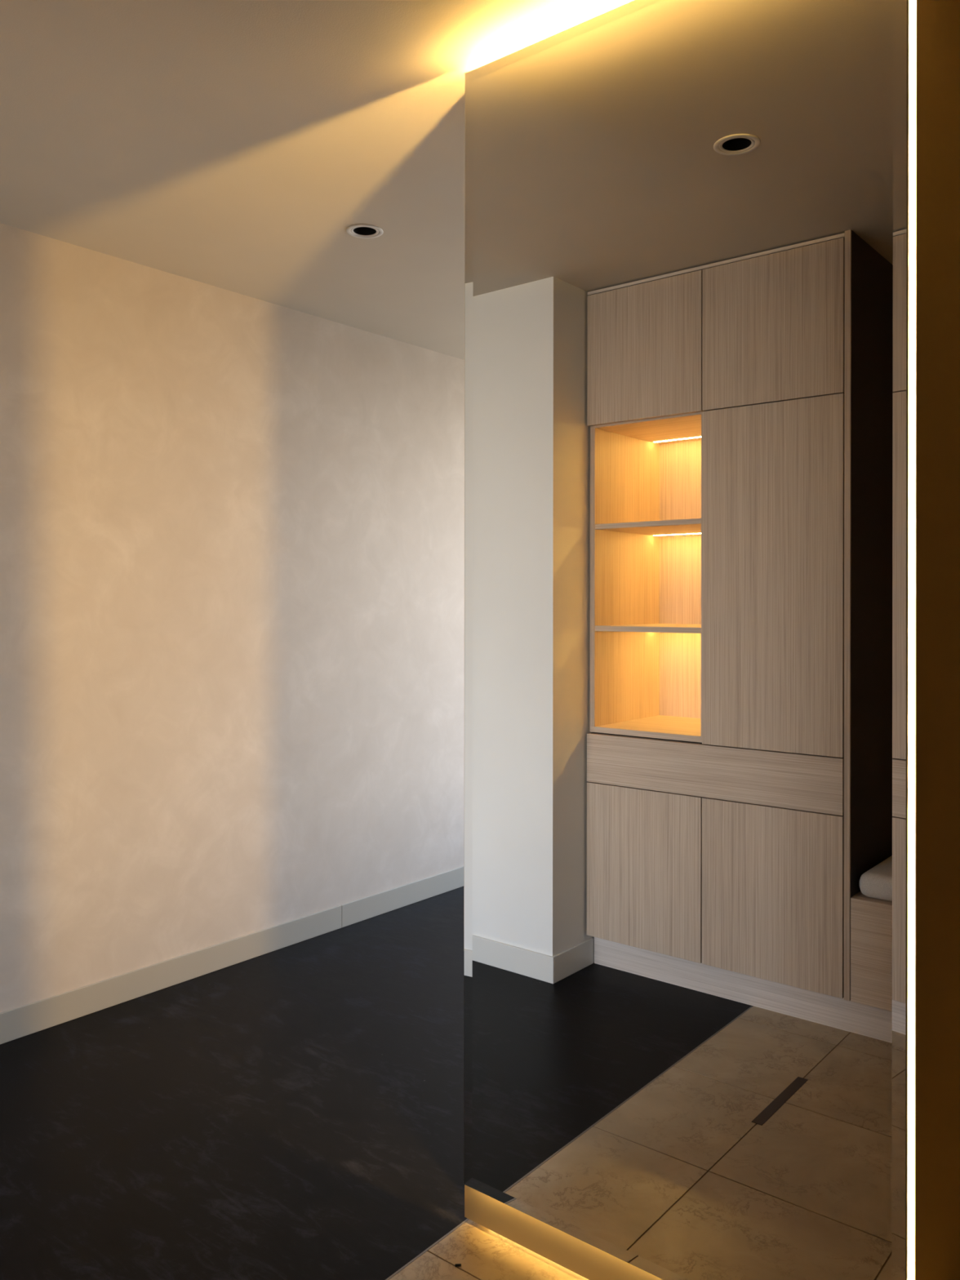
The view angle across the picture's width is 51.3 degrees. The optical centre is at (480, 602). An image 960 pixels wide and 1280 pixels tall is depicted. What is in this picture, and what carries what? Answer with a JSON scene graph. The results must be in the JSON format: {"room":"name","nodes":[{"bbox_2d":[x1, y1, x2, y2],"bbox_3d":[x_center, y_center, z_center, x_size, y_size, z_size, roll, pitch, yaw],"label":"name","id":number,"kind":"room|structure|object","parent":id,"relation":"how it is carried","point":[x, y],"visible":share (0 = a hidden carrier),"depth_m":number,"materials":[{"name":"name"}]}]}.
{"room":"entrance hall","nodes":[
{"label":"entrance hall","id":0,"kind":"room"},
{"bbox_2d":[0,222,464,1013],"bbox_3d":[-0.527,0.090,4.133,0.120,2.418,5.042,0,0,39],"label":"wall","id":1,"kind":"structure","parent":0,"point":[232,524],"depth_m":3.50,"materials":[{"name":"paint"}]},
{"bbox_2d":[0,866,463,1044],"bbox_3d":[-0.476,1.254,4.096,0.008,0.091,5.034,0,0,39],"label":"baseboard","id":2,"kind":"structure","parent":1,"relation":"attached to","point":[41,1015],"depth_m":3.50,"materials":[{"name":"beige paint"}]},
{"bbox_2d":[0,886,588,1279],"bbox_3d":[0.622,1.325,2.732,3.672,0.050,5.769,0,0,39],"label":"floor","id":3,"kind":"structure","parent":0,"point":[295,1111],"depth_m":2.48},
{"bbox_2d":[385,1217,469,1279],"bbox_3d":[-0.491,1.301,1.532,0.004,0.004,1.530,0,0,39],"label":"trim","id":4,"kind":"structure","parent":3,"relation":"in","point":[467,1219],"depth_m":2.01,"materials":[{"name":"silver metal"}]},
{"bbox_2d":[0,0,633,359],"bbox_3d":[0.672,-1.177,2.695,3.792,0.120,6.009,0,0,39],"label":"ceiling","id":5,"kind":"structure","parent":0,"point":[232,145],"depth_m":2.40,"materials":[{"name":"paint"}]},
{"bbox_2d":[346,224,383,238],"bbox_3d":[-0.346,-1.162,3.003,0.111,0.093,0.111,0,0,39],"label":"recessed light","id":6,"kind":"object","parent":5,"relation":"in","point":[361,231],"visible":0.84,"depth_m":3.03,"materials":[{"name":"white metal"}]},
{"bbox_2d":[915,0,959,1279],"bbox_3d":[0.957,0.092,1.765,1.936,2.418,0.653,0,0,39],"label":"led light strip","id":7,"kind":"structure","parent":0,"point":[937,1043],"depth_m":1.66,"materials":[{"name":"paint"}]},
{"bbox_2d":[463,0,916,1279],"bbox_3d":[0.319,0.099,1.821,0.893,2.390,0.062,0,0,39],"label":"backlit mirror","id":8,"kind":"object","parent":7,"relation":"attached to","point":[691,225],"visible":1,"depth_m":1.74,"materials":[{"name":"clear glass"}]}
]}

